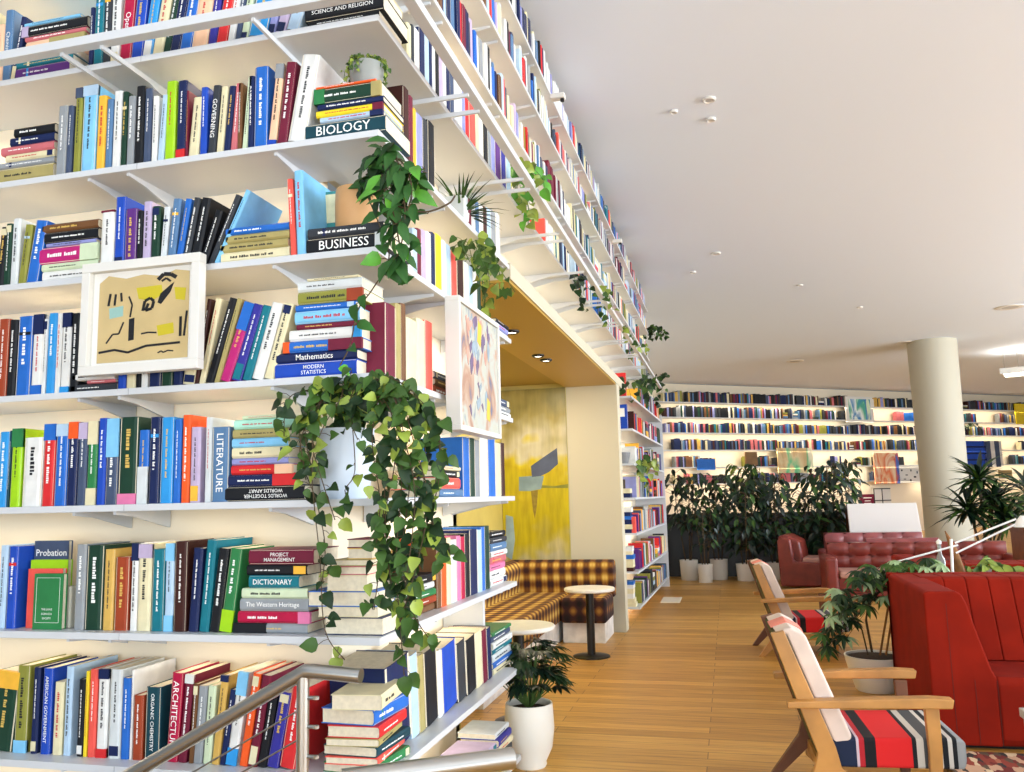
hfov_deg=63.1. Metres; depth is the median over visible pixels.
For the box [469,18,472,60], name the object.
book
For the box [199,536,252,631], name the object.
book
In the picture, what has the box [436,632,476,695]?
book
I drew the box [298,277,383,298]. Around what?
book
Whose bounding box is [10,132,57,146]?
book
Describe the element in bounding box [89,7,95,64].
book
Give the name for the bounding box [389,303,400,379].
book
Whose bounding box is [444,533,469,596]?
book
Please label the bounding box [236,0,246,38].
book
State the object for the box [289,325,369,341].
book
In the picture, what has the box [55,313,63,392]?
book
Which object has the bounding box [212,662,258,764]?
book
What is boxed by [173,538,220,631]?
book
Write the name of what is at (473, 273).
book
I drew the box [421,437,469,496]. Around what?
book
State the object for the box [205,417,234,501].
book
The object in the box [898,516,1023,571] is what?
desk lamp
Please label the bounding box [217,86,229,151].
book
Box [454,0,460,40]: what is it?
book
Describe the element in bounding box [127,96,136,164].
book
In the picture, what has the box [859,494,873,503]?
wall picture
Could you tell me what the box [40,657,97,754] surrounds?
book
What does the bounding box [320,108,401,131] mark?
book
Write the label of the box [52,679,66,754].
book
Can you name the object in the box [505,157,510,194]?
book
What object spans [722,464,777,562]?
ficus plant
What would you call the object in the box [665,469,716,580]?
ficus plant
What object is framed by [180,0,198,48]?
book
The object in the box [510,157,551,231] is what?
pothos plant
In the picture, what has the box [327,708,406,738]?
book
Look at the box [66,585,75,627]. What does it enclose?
book
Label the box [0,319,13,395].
book
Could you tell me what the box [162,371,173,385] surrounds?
book
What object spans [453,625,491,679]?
book
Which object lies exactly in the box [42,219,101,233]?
book
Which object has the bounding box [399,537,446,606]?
book
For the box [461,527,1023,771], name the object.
floor
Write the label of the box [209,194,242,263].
book
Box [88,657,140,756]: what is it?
book
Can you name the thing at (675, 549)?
trim
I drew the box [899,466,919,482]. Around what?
wall picture
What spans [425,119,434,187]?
book
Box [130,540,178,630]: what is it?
book
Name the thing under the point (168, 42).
book
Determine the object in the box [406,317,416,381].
book
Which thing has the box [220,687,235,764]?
book
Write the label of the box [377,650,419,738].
book
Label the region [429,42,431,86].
book
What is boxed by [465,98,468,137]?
book
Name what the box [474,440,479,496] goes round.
book
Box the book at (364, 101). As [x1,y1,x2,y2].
[317,95,403,124]
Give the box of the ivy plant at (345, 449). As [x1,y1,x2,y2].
[271,366,467,696]
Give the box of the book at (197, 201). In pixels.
[184,197,201,252]
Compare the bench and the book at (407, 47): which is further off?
the bench
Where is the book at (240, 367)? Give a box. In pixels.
[232,303,262,380]
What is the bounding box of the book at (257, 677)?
[239,660,291,766]
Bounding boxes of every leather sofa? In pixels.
[818,531,921,555]
[819,540,1012,595]
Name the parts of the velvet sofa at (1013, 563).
arm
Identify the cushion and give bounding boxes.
[751,559,793,618]
[767,613,850,740]
[791,609,848,632]
[802,555,818,561]
[833,710,966,768]
[838,567,885,578]
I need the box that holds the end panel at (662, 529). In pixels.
[634,415,669,586]
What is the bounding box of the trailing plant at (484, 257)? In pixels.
[449,231,514,317]
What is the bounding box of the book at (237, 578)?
[219,544,274,632]
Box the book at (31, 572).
[25,568,66,627]
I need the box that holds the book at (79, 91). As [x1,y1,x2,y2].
[73,87,83,171]
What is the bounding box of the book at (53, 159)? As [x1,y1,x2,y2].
[0,156,56,169]
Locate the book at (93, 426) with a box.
[85,421,99,504]
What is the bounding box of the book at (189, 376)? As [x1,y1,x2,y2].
[183,370,195,383]
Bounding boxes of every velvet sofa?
[886,572,1023,749]
[891,554,1023,571]
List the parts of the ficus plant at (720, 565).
pot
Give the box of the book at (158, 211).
[151,206,164,256]
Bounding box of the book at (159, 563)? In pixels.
[151,548,166,630]
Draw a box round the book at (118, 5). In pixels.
[110,0,124,60]
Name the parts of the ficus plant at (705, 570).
pot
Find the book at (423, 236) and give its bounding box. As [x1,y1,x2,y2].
[420,229,425,278]
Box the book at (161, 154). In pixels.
[158,94,166,159]
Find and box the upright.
[443,600,484,627]
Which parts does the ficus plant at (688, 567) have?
pot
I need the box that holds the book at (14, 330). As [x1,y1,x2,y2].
[7,320,19,395]
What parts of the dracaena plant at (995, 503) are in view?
stem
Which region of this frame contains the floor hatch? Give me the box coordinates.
[660,597,681,602]
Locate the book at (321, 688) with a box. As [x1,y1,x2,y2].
[280,679,329,768]
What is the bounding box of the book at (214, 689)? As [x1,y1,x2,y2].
[203,681,220,763]
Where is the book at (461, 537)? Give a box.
[460,536,464,598]
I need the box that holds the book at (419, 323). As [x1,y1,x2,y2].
[410,318,424,387]
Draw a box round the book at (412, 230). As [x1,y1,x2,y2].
[409,228,416,272]
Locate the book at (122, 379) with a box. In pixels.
[118,375,126,388]
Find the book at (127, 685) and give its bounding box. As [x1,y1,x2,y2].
[121,675,131,758]
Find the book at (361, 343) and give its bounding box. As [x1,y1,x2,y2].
[283,337,371,353]
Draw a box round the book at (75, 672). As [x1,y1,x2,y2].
[63,655,117,755]
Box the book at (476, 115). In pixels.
[475,114,478,150]
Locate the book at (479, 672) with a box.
[439,628,482,688]
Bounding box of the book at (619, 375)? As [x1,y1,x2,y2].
[615,373,626,395]
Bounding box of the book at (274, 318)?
[252,302,283,379]
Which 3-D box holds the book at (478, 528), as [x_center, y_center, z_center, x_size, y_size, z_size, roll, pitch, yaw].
[-0.245,0.858,4.151,0.218,0.308,0.052,-3,-8,14]
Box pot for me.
[349,58,383,81]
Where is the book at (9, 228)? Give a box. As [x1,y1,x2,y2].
[4,223,13,284]
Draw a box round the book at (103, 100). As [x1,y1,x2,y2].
[96,95,111,168]
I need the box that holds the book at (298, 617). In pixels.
[238,609,325,623]
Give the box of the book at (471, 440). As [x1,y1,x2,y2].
[469,438,474,496]
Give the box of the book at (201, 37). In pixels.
[192,0,213,46]
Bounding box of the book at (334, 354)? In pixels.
[276,349,366,363]
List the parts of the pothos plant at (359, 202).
pot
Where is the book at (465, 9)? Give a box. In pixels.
[465,9,467,51]
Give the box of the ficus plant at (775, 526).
[744,473,802,579]
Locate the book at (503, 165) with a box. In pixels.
[500,149,505,187]
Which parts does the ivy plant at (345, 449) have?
pot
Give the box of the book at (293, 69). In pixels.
[277,62,300,142]
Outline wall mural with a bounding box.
[501,387,570,560]
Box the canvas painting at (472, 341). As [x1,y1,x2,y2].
[445,295,501,439]
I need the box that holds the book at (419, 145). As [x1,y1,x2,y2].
[416,112,422,170]
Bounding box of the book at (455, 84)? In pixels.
[454,80,457,122]
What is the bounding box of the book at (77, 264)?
[42,259,99,272]
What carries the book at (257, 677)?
on the wall shelf at (419, 745)
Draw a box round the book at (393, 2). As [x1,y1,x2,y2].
[389,0,402,18]
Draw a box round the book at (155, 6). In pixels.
[143,0,161,54]
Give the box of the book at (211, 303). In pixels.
[194,299,215,383]
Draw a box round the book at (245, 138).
[243,77,251,147]
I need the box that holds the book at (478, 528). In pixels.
[443,527,484,590]
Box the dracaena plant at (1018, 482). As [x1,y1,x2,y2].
[986,468,1023,527]
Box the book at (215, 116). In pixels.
[208,85,222,152]
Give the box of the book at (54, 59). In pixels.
[16,54,88,68]
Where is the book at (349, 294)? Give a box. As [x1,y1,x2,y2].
[298,287,383,305]
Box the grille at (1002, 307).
[1001,306,1018,308]
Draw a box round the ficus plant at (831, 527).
[793,460,857,554]
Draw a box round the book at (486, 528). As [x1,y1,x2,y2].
[449,526,489,589]
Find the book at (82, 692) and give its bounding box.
[76,677,85,756]
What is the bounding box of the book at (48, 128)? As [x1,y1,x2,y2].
[14,123,58,137]
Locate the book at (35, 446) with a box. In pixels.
[22,437,44,506]
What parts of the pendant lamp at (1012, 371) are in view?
frame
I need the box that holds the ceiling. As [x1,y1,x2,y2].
[328,0,1023,395]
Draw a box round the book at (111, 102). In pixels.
[105,99,114,167]
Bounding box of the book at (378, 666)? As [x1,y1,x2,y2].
[330,650,411,740]
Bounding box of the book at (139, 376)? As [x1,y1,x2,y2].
[136,374,141,387]
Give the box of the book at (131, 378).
[127,374,136,387]
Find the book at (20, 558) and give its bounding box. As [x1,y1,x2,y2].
[6,545,34,628]
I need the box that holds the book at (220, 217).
[203,210,227,263]
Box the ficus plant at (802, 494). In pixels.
[773,487,830,554]
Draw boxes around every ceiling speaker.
[670,109,677,114]
[702,96,715,103]
[706,117,715,122]
[786,360,803,362]
[898,341,911,343]
[995,304,1023,309]
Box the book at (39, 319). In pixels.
[30,314,49,394]
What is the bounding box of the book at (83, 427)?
[77,422,88,504]
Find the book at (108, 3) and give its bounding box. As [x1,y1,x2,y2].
[103,0,112,62]
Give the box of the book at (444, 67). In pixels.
[443,63,445,105]
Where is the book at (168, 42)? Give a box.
[164,0,178,51]
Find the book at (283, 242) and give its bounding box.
[220,238,290,252]
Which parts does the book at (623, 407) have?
panel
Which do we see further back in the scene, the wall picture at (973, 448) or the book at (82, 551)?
the wall picture at (973, 448)
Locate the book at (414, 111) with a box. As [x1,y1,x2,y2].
[413,108,415,165]
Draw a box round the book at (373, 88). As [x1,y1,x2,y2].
[314,80,401,113]
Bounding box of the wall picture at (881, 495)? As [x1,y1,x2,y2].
[872,488,890,502]
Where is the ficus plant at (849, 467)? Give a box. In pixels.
[811,458,869,535]
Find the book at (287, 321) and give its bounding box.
[264,302,297,378]
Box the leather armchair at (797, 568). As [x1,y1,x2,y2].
[777,533,820,586]
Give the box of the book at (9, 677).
[0,659,41,751]
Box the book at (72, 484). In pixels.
[66,422,82,505]
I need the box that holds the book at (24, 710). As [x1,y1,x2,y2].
[13,654,76,752]
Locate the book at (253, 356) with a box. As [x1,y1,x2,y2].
[243,305,271,379]
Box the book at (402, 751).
[323,744,409,771]
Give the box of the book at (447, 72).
[446,67,449,111]
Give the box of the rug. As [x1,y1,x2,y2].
[952,751,1023,771]
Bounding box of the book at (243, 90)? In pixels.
[238,83,247,148]
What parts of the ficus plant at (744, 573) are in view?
pot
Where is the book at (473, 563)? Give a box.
[443,529,477,594]
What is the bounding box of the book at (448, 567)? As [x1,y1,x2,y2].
[446,537,450,604]
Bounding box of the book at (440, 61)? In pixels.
[439,57,442,95]
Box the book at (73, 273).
[42,268,81,280]
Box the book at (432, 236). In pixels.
[429,232,434,284]
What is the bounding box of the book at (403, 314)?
[398,303,405,380]
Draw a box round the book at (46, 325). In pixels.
[41,319,49,393]
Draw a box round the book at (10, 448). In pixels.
[6,431,12,506]
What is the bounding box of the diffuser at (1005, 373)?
[1004,372,1023,375]
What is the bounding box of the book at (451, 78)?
[450,74,453,112]
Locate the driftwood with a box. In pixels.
[945,531,965,571]
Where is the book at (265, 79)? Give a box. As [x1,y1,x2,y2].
[254,66,275,146]
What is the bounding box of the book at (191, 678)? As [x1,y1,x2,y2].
[178,662,229,762]
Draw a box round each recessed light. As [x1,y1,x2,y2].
[508,330,518,334]
[532,354,543,357]
[540,358,551,361]
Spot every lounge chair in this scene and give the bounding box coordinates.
[747,559,848,657]
[760,613,966,771]
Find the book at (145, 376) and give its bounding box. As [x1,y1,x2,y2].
[141,373,148,386]
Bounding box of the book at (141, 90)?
[134,86,147,163]
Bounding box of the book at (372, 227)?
[308,221,405,243]
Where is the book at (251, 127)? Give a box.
[248,76,254,146]
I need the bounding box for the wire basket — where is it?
[622,452,629,463]
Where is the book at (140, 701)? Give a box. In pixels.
[132,691,146,759]
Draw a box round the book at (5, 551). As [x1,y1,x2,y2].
[0,543,34,628]
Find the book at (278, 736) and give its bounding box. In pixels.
[267,688,291,767]
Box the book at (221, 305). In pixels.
[199,298,228,383]
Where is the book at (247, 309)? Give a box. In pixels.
[220,301,254,381]
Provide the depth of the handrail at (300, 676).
2.47 m
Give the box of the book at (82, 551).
[74,541,129,629]
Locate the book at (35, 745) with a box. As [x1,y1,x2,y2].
[30,655,86,753]
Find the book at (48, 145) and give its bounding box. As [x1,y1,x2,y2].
[1,141,57,157]
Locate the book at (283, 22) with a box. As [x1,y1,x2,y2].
[276,14,290,31]
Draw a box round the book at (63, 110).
[56,105,68,174]
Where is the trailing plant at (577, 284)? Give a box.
[569,274,595,311]
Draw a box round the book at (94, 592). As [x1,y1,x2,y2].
[85,542,143,629]
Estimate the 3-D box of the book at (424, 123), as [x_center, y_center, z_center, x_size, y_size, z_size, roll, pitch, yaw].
[-0.463,-0.983,3.542,0.209,0.277,0.059,-3,-8,14]
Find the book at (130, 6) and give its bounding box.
[120,0,136,58]
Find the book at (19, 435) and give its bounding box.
[10,428,43,506]
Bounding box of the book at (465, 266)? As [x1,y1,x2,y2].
[463,262,468,301]
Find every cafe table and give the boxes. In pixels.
[495,620,554,721]
[564,585,614,659]
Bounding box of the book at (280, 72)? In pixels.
[267,63,285,144]
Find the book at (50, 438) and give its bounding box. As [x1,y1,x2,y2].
[42,424,56,505]
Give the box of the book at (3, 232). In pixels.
[0,227,6,284]
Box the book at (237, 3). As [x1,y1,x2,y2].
[228,0,241,39]
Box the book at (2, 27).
[0,24,5,80]
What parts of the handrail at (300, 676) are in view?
post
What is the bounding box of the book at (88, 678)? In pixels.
[83,670,90,756]
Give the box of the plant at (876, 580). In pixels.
[809,558,950,693]
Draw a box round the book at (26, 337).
[15,316,33,395]
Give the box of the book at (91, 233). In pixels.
[44,227,101,243]
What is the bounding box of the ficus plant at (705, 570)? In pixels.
[682,505,726,582]
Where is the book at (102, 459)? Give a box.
[96,418,111,504]
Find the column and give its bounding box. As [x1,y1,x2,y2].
[906,337,974,540]
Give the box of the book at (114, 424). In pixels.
[105,418,120,504]
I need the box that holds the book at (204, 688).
[194,678,219,763]
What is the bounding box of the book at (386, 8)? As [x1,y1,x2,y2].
[305,0,407,43]
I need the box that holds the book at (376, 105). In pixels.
[316,101,403,131]
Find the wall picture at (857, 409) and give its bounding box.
[844,396,873,422]
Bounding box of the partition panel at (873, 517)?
[845,503,922,536]
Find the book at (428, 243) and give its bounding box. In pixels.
[425,231,430,282]
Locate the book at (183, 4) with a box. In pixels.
[170,0,188,50]
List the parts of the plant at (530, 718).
pot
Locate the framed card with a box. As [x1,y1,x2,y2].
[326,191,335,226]
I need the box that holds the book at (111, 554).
[103,547,131,629]
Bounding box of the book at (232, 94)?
[224,86,235,150]
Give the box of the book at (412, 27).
[410,24,413,61]
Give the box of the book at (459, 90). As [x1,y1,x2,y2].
[458,86,461,127]
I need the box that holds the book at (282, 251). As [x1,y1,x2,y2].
[221,246,290,261]
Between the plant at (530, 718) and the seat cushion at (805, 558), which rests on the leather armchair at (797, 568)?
the seat cushion at (805, 558)
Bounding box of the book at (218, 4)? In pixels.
[208,0,223,43]
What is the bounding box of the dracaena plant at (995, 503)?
[929,450,1023,540]
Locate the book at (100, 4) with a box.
[93,0,104,63]
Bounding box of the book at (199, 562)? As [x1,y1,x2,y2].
[189,547,206,631]
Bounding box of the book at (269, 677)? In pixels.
[248,661,303,766]
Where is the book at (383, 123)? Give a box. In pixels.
[305,115,409,156]
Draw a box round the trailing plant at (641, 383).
[619,372,669,414]
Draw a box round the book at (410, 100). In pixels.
[408,95,412,161]
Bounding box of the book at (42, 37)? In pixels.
[25,27,89,42]
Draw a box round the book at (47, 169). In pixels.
[0,163,55,181]
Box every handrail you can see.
[122,664,363,771]
[340,747,515,771]
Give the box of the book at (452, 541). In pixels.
[450,539,456,602]
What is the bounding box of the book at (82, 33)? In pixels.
[26,31,88,55]
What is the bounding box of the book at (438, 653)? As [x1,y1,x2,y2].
[436,648,442,717]
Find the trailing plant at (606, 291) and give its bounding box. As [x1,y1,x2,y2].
[592,285,618,326]
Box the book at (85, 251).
[39,242,100,264]
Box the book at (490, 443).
[484,439,495,496]
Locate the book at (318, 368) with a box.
[275,359,366,378]
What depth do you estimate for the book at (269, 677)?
2.90 m
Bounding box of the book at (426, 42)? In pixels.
[424,34,428,82]
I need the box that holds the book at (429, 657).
[381,642,438,727]
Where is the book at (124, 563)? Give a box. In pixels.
[114,556,132,630]
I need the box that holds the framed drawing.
[77,252,205,377]
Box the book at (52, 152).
[6,149,56,162]
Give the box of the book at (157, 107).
[152,96,162,160]
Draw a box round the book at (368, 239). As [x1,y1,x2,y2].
[306,232,408,264]
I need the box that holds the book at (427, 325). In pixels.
[423,320,432,390]
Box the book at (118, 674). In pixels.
[108,657,164,758]
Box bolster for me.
[865,537,938,541]
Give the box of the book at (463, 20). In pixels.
[461,3,465,48]
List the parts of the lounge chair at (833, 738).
leg, panel, leg, rail, armrest, armrest, leg, leg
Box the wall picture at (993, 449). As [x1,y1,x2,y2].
[984,441,1003,466]
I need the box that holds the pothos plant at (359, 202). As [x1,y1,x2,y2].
[335,135,455,375]
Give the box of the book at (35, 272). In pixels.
[26,220,54,282]
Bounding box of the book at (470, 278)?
[468,265,472,304]
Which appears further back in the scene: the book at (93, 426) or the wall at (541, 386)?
the wall at (541, 386)
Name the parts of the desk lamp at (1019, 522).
arm, post, arm, arm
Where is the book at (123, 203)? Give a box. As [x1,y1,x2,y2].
[114,196,143,260]
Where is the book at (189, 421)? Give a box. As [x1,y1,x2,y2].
[181,415,206,502]
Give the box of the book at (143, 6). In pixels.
[131,0,150,57]
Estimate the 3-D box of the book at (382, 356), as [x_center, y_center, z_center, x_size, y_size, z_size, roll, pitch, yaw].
[-0.539,-0.157,3.064,0.207,0.272,0.102,-3,-8,14]
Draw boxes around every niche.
[453,434,502,740]
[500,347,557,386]
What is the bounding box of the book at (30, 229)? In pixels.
[19,224,35,282]
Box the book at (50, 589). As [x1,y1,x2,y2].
[32,573,67,629]
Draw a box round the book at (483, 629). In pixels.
[448,626,487,683]
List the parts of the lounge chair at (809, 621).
leg, panel, leg, armrest, armrest, leg, rail, leg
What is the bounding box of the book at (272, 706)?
[258,695,279,767]
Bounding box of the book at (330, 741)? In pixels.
[325,722,401,746]
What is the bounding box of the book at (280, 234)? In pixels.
[226,229,289,243]
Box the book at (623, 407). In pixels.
[620,404,627,428]
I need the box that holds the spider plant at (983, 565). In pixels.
[964,555,1023,571]
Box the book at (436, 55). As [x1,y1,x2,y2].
[435,51,438,96]
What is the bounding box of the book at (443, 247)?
[441,240,445,292]
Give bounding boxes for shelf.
[0,0,649,361]
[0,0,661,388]
[0,14,652,388]
[0,129,508,269]
[0,246,510,352]
[0,373,512,436]
[0,496,514,527]
[0,581,516,645]
[0,667,516,771]
[460,0,647,334]
[494,0,646,312]
[502,754,520,771]
[619,396,660,422]
[621,428,661,446]
[622,463,663,472]
[624,496,664,499]
[625,522,665,534]
[627,551,666,573]
[628,577,668,608]
[654,401,1013,411]
[662,417,1023,424]
[662,432,1023,436]
[663,450,1023,450]
[664,464,1023,468]
[666,478,1019,484]
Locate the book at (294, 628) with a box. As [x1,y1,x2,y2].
[233,619,325,633]
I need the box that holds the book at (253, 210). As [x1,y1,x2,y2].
[215,189,281,262]
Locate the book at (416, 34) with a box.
[414,27,418,68]
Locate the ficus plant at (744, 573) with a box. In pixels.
[720,476,776,580]
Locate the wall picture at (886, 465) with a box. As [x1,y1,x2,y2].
[872,453,899,483]
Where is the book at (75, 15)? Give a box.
[24,13,83,26]
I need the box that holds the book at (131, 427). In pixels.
[117,417,150,504]
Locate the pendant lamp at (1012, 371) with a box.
[999,348,1023,377]
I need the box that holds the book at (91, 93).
[81,84,114,170]
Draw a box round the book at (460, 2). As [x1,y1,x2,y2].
[460,2,461,41]
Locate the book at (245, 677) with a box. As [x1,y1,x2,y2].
[226,659,281,765]
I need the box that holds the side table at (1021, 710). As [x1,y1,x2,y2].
[1019,708,1023,718]
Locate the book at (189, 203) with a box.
[177,198,193,253]
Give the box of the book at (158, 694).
[145,678,171,757]
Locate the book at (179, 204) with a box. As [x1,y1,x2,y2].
[168,198,185,254]
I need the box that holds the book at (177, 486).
[173,419,183,502]
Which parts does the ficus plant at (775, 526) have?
pot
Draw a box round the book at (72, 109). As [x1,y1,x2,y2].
[66,105,75,172]
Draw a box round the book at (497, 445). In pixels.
[495,443,500,495]
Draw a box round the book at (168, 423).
[160,417,183,502]
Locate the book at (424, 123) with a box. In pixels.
[422,118,427,179]
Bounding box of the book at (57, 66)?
[15,61,75,77]
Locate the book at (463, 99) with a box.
[461,90,464,131]
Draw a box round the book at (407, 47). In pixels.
[402,22,410,57]
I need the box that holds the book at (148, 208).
[143,201,159,257]
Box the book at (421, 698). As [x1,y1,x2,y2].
[417,652,425,732]
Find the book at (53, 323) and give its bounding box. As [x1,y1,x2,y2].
[46,313,57,393]
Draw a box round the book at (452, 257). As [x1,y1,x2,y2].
[450,250,456,294]
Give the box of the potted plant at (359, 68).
[340,53,390,85]
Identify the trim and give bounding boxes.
[480,263,624,389]
[666,511,844,576]
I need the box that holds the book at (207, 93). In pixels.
[200,87,213,153]
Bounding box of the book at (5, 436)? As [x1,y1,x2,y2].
[0,432,9,506]
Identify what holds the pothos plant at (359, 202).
on the book at (372, 227)
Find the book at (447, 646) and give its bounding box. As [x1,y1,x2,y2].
[436,637,457,714]
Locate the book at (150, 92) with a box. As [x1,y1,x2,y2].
[143,88,162,161]
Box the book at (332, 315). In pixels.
[295,307,369,324]
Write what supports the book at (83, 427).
on the wall shelf at (123, 514)
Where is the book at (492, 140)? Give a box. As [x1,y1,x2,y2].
[491,136,494,172]
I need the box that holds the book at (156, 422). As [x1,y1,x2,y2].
[148,417,162,503]
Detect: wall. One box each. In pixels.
[0,122,327,771]
[317,181,636,758]
[501,384,570,552]
[566,384,628,631]
[648,383,1023,529]
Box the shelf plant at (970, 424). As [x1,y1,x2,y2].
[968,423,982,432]
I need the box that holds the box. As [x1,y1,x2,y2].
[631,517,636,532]
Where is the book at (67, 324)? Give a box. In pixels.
[59,312,72,392]
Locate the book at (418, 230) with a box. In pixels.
[415,228,420,275]
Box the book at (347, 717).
[321,693,408,725]
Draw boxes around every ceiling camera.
[550,92,565,101]
[612,239,621,244]
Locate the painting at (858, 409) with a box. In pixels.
[848,399,870,419]
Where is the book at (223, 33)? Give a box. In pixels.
[217,0,233,41]
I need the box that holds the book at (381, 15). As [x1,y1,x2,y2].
[307,10,401,45]
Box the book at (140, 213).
[137,210,143,258]
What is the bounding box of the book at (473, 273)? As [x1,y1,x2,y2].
[472,271,476,307]
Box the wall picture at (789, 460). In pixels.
[776,448,813,472]
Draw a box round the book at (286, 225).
[226,222,289,235]
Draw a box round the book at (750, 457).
[744,452,757,464]
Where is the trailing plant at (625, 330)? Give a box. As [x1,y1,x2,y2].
[622,325,649,360]
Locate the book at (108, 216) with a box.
[100,209,115,262]
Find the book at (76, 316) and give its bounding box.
[70,313,86,391]
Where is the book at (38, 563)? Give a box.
[31,559,72,585]
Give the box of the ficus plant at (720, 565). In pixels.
[687,474,741,579]
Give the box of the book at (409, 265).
[406,232,412,269]
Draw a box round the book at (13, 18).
[2,10,23,79]
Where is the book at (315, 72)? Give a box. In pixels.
[288,54,345,141]
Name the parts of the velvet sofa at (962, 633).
seat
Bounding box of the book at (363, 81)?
[316,78,376,89]
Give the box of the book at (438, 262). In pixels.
[434,233,441,289]
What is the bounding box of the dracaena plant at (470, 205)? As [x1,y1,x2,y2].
[435,171,508,228]
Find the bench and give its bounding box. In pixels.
[477,559,615,709]
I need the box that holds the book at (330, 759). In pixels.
[325,739,404,765]
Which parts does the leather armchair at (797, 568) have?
backrest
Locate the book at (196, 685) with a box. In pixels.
[189,670,231,762]
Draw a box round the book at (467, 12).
[467,12,468,53]
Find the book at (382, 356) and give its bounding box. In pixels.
[365,302,395,377]
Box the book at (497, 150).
[494,140,500,179]
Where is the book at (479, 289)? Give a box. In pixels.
[477,274,480,310]
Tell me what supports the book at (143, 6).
on the wall shelf at (32, 100)
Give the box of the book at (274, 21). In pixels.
[268,16,279,32]
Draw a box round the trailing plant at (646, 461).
[636,454,658,494]
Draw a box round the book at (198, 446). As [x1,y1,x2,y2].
[190,427,206,502]
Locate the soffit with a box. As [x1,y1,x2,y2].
[480,279,615,386]
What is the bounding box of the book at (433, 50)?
[432,46,434,90]
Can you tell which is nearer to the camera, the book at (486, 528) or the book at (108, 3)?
the book at (108, 3)
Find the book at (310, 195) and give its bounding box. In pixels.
[294,170,330,253]
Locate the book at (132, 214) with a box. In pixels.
[125,208,140,259]
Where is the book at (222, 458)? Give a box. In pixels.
[211,427,234,501]
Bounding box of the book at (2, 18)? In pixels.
[0,13,5,24]
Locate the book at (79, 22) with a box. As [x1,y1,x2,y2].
[21,16,90,38]
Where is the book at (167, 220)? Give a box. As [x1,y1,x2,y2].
[161,207,172,255]
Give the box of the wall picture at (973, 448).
[966,441,987,466]
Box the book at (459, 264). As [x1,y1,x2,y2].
[456,260,463,297]
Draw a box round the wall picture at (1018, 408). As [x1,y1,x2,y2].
[1014,404,1023,423]
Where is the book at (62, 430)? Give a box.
[54,424,80,505]
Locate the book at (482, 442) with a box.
[440,436,487,496]
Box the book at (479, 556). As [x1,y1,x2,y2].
[477,529,481,591]
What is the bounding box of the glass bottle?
[936,539,945,565]
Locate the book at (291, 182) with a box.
[287,179,296,254]
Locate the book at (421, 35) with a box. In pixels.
[415,27,424,76]
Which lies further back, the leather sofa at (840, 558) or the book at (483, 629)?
the leather sofa at (840, 558)
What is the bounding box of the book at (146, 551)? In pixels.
[137,541,175,630]
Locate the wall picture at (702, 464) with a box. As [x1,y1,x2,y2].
[696,459,715,469]
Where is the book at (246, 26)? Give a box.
[241,0,255,37]
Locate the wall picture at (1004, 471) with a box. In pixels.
[998,470,1012,477]
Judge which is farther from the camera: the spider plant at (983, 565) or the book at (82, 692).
the spider plant at (983, 565)
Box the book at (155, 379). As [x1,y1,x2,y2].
[149,372,161,386]
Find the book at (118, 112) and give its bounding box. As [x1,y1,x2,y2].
[112,90,123,166]
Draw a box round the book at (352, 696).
[331,679,401,709]
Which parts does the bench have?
backrest, seat, backrest, seat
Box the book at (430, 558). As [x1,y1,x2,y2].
[392,547,440,608]
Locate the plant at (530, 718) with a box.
[503,637,579,770]
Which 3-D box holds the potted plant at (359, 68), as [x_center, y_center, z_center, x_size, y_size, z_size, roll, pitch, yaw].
[-0.556,-1.178,3.151,0.174,0.127,0.172,1,-8,-19]
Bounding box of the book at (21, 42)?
[11,17,33,78]
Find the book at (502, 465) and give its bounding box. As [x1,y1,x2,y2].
[500,443,504,495]
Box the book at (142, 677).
[129,658,175,759]
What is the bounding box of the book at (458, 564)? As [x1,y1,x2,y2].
[444,535,460,600]
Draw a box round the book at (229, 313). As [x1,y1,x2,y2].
[206,297,236,382]
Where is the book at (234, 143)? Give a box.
[231,83,240,149]
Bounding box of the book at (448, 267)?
[445,244,450,295]
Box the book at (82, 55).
[40,52,88,62]
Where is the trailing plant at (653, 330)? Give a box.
[643,324,669,341]
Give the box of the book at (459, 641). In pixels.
[437,636,466,702]
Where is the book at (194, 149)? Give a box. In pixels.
[189,97,201,155]
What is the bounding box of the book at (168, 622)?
[163,543,175,631]
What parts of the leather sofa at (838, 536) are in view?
arm, backrest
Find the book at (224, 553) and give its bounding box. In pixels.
[210,544,257,631]
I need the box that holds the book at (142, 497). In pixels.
[136,430,160,503]
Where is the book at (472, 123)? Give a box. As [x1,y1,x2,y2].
[468,101,475,146]
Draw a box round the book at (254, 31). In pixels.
[248,0,271,36]
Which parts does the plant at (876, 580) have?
pot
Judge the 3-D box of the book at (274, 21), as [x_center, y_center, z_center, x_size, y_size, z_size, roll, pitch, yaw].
[-0.877,-1.415,3.264,0.066,0.194,0.196,-3,-8,14]
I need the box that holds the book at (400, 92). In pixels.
[387,85,408,160]
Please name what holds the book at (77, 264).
on the book at (73, 273)
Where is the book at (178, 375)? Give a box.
[173,371,185,384]
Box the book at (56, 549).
[34,540,72,559]
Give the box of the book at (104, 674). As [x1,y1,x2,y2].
[95,657,151,757]
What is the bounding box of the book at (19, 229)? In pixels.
[10,218,35,283]
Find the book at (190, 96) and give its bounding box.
[185,90,196,155]
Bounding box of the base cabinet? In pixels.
[1007,524,1023,559]
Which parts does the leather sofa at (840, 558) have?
arm, backrest, arm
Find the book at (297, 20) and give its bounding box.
[287,11,306,29]
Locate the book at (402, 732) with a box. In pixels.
[323,726,410,757]
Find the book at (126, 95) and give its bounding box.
[121,91,133,164]
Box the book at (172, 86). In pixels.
[165,80,178,158]
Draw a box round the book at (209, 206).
[192,197,229,252]
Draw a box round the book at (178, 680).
[168,661,218,761]
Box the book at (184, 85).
[175,80,201,157]
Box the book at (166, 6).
[153,0,172,53]
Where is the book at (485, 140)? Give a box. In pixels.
[482,123,487,163]
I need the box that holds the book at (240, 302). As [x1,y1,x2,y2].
[215,298,250,382]

